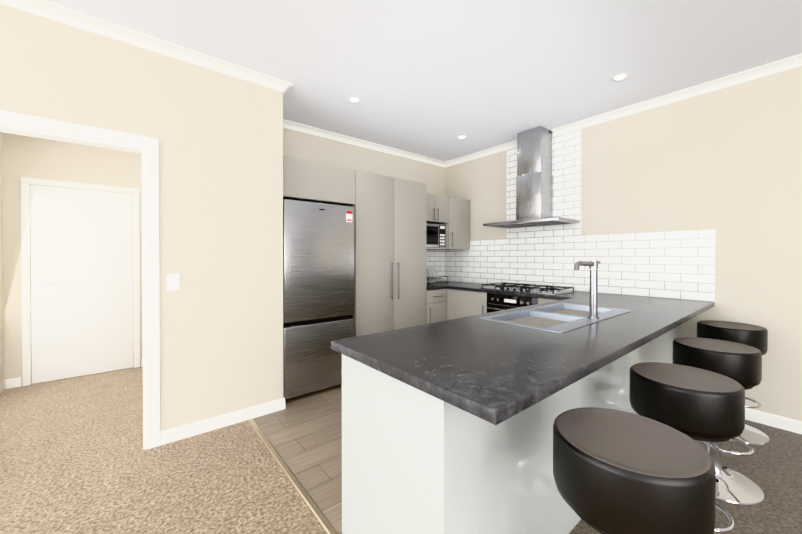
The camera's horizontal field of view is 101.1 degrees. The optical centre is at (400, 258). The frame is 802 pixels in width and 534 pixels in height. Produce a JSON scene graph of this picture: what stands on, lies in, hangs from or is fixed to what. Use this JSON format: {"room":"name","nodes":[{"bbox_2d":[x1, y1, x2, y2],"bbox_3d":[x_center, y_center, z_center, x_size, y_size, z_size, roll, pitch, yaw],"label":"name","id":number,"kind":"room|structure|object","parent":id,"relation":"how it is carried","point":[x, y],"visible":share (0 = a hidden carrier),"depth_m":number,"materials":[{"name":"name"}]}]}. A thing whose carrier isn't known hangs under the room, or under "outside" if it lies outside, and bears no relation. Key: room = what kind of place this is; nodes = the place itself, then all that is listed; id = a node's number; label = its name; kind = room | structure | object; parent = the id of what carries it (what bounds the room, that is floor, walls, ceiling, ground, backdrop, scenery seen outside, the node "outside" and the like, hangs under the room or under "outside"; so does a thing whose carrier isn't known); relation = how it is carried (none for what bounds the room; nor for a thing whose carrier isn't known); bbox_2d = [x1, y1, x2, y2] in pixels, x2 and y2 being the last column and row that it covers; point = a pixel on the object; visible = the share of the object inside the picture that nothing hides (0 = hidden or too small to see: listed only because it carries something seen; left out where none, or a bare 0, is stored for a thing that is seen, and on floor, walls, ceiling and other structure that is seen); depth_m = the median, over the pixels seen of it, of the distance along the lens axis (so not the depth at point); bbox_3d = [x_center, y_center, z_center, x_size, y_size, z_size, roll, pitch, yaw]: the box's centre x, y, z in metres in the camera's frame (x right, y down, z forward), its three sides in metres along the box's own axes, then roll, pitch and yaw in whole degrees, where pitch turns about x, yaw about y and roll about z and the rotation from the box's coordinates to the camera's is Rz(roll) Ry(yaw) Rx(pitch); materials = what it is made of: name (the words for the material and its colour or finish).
{"room":"kitchen","nodes":[
{"label":"kitchen","id":0,"kind":"room"},
{"bbox_2d":[0,132,3,392],"bbox_3d":[-3.219,-0.093,2.350,0.100,2.700,2.010,0,1,-39],"label":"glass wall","id":1,"kind":"structure","parent":0,"point":[1,301],"depth_m":3.12,"materials":[{"name":"beige paint"}]},
{"bbox_2d":[2,132,142,385],"bbox_3d":[-3.135,-0.103,3.779,2.034,2.700,0.100,0,1,-39],"label":"wall","id":2,"kind":"structure","parent":0,"point":[33,157],"depth_m":3.27,"materials":[{"name":"beige paint"}]},
{"bbox_2d":[21,177,139,385],"bbox_3d":[-3.348,0.224,3.496,0.905,2.050,0.068,0,1,-39],"label":"hall door","id":3,"kind":"structure","parent":2,"relation":"in","point":[77,305],"depth_m":3.48,"materials":[{"name":"white"}]},
{"bbox_2d":[0,4,282,430],"bbox_3d":[-3.439,-0.083,0.810,6.254,2.700,0.100,0,1,-39],"label":"wall","id":4,"kind":"structure","parent":0,"point":[218,135],"depth_m":2.36,"materials":[{"name":"beige paint"}]},
{"bbox_2d":[0,110,159,449],"bbox_3d":[-2.114,0.230,1.891,1.170,2.060,0.132,0,1,-39],"label":"trim","id":5,"kind":"structure","parent":4,"relation":"attached to","point":[147,148],"depth_m":2.17,"materials":[{"name":"white"}]},
{"bbox_2d":[0,0,292,94],"bbox_3d":[-3.362,-1.400,0.758,6.318,0.064,0.064,0,1,-39],"label":"crown molding","id":6,"kind":"structure","parent":4,"relation":"attached to","point":[58,13],"depth_m":2.13,"materials":[{"name":"white"}]},
{"bbox_2d":[166,274,179,290],"bbox_3d":[-1.565,0.160,2.265,0.075,0.115,0.011,0,1,-39],"label":"switch plate","id":7,"kind":"object","parent":4,"relation":"attached to","point":[173,281],"visible":1,"depth_m":2.26,"materials":[{"name":"white plastic"}]},
{"bbox_2d":[160,397,284,444],"bbox_3d":[-1.300,1.211,2.496,0.844,0.090,0.022,0,1,-39],"label":"baseboard","id":8,"kind":"structure","parent":4,"relation":"attached to","point":[245,414],"depth_m":2.44,"materials":[{"name":"white"}]},
{"bbox_2d":[0,366,327,533],"bbox_3d":[-1.930,1.322,-1.240,5.990,0.080,9.500,0,1,-39],"label":"floor carpet","id":9,"kind":"object","parent":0,"point":[76,457],"depth_m":1.93,"materials":[{"name":"beige carpet"}]},
{"bbox_2d":[253,385,341,533],"bbox_3d":[0.304,1.291,3.237,3.130,0.080,2.620,0,1,-39],"label":"floor","id":10,"kind":"structure","parent":0,"point":[303,434],"depth_m":2.27,"materials":[{"name":"brown wood"}]},
{"bbox_2d":[248,418,337,533],"bbox_3d":[-0.730,1.257,2.027,0.036,0.004,1.450,0,1,-39],"label":"threshold strip","id":11,"kind":"object","parent":10,"relation":"on","point":[317,512],"depth_m":1.84,"materials":[{"name":"gold metal"}]},
{"bbox_2d":[283,198,354,399],"bbox_3d":[-0.933,0.363,3.292,0.700,1.775,0.652,0,1,-39],"label":"fridge","id":12,"kind":"object","parent":10,"relation":"on","point":[318,278],"visible":0.65,"depth_m":3.00,"materials":[{"name":"silver metal"}]},
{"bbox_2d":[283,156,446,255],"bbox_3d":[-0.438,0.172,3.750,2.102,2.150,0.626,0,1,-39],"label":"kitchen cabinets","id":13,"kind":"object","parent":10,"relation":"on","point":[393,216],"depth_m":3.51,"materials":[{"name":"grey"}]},
{"bbox_2d":[426,223,444,247],"bbox_3d":[0.287,-0.302,4.407,0.476,0.312,0.406,0,1,-39],"label":"microwave","id":14,"kind":"object","parent":13,"relation":"in","point":[435,232],"depth_m":4.28,"materials":[{"name":"silver metal"}]},
{"bbox_2d":[331,256,714,533],"bbox_3d":[1.135,0.635,2.090,3.036,1.248,0.858,0,1,-39],"label":"kitchen island","id":15,"kind":"object","parent":10,"relation":"on","point":[458,398],"depth_m":1.32,"materials":[{"name":"grey"}]},
{"bbox_2d":[283,128,444,195],"bbox_3d":[-0.423,-0.106,4.234,2.746,2.700,0.100,0,1,-39],"label":"wall","id":16,"kind":"structure","parent":0,"point":[307,147],"depth_m":4.10,"materials":[{"name":"beige paint"}]},
{"bbox_2d":[283,119,443,166],"bbox_3d":[-0.372,-1.424,4.161,2.746,0.064,0.064,0,1,-39],"label":"crown molding","id":17,"kind":"structure","parent":16,"relation":"attached to","point":[287,124],"depth_m":4.02,"materials":[{"name":"white"}]},
{"bbox_2d":[426,250,444,280],"bbox_3d":[0.296,0.122,4.752,0.962,0.496,0.008,0,1,-39],"label":"wall tiles","id":18,"kind":"structure","parent":16,"relation":"attached to","point":[435,259],"depth_m":4.95,"materials":[{"name":"white tile"}]},
{"bbox_2d":[45,0,801,161],"bbox_3d":[-0.717,-1.475,-0.271,9.120,0.100,9.500,0,1,-39],"label":"ceiling","id":19,"kind":"structure","parent":0,"point":[434,79],"depth_m":2.29,"materials":[{"name":"white paint"}]},
{"bbox_2d":[348,97,359,102],"bbox_3d":[-0.426,-1.444,2.997,0.110,0.005,0.110,0,1,-39],"label":"recessed light","id":20,"kind":"object","parent":19,"relation":"in","point":[354,99],"visible":1,"depth_m":2.99,"materials":[{"name":"white"}]},
{"bbox_2d":[612,73,627,80],"bbox_3d":[1.739,-1.442,2.620,0.110,0.005,0.110,0,1,-39],"label":"recessed light","id":21,"kind":"object","parent":19,"relation":"in","point":[619,77],"visible":1,"depth_m":2.62,"materials":[{"name":"white"}]},
{"bbox_2d":[551,54,801,135],"bbox_3d":[3.706,-1.404,1.279,0.064,0.064,6.315,0,1,-39],"label":"crown molding","id":22,"kind":"structure","parent":19,"relation":"attached to","point":[795,61],"depth_m":2.80,"materials":[{"name":"white"}]},
{"bbox_2d":[447,197,469,249],"bbox_3d":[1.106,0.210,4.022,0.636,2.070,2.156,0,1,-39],"label":"wall cabinet","id":23,"kind":"object","parent":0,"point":[458,210],"depth_m":4.51,"materials":[{"name":"grey"}]},
{"bbox_2d":[444,140,516,167],"bbox_3d":[1.108,-1.426,4.469,0.064,0.064,1.295,0,1,-39],"label":"crown molding","id":24,"kind":"structure","parent":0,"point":[513,144],"depth_m":4.48,"materials":[{"name":"white"}]},
{"bbox_2d":[445,66,801,420],"bbox_3d":[3.206,-0.091,2.031,0.100,2.700,8.100,0,1,-39],"label":"wall","id":25,"kind":"structure","parent":0,"point":[725,163],"depth_m":2.67,"materials":[{"name":"beige paint"}]},
{"bbox_2d":[445,129,714,301],"bbox_3d":[1.629,-0.538,3.879,0.008,1.828,3.022,0,1,-39],"label":"wall tiles","id":26,"kind":"structure","parent":25,"relation":"attached to","point":[673,264],"depth_m":3.56,"materials":[{"name":"white tile"}]},
{"bbox_2d":[483,126,579,228],"bbox_3d":[1.439,-0.914,3.708,0.496,1.071,0.890,0,1,-39],"label":"range hood","id":27,"kind":"object","parent":26,"relation":"attached to","point":[534,191],"visible":0.98,"depth_m":3.67,"materials":[{"name":"silver metal"}]},
{"bbox_2d":[569,420,801,533],"bbox_3d":[2.868,1.312,0.089,3.130,0.080,5.500,0,1,-39],"label":"floor","id":28,"kind":"structure","parent":0,"point":[772,469],"depth_m":1.84,"materials":[{"name":"beige carpet"}]},
{"bbox_2d":[553,407,715,533],"bbox_3d":[0.626,0.880,0.923,0.394,0.773,0.394,0,1,-39],"label":"bar stool","id":29,"kind":"object","parent":28,"relation":"on","point":[618,472],"visible":1,"depth_m":0.81,"materials":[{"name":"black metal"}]},
{"bbox_2d":[629,362,744,532],"bbox_3d":[1.185,0.877,1.392,0.394,0.773,0.394,0,1,-39],"label":"bar stool","id":30,"kind":"object","parent":28,"relation":"on","point":[694,403],"visible":0.58,"depth_m":1.27,"materials":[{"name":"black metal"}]},
{"bbox_2d":[673,337,764,504],"bbox_3d":[1.782,0.874,1.878,0.394,0.773,0.394,0,1,-39],"label":"bar stool","id":31,"kind":"object","parent":28,"relation":"on","point":[741,364],"visible":0.56,"depth_m":1.77,"materials":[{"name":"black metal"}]},
{"bbox_2d":[697,320,769,444],"bbox_3d":[2.413,0.870,2.418,0.394,0.773,0.394,0,1,-39],"label":"bar stool","id":32,"kind":"object","parent":28,"relation":"on","point":[755,336],"visible":0.4,"depth_m":2.30,"materials":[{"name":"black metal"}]},
{"bbox_2d":[745,408,801,433],"bbox_3d":[4.152,1.223,0.791,0.012,0.090,4.968,0,1,-39],"label":"baseboard","id":33,"kind":"structure","parent":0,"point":[780,422],"depth_m":2.46,"materials":[{"name":"white"}]}
]}

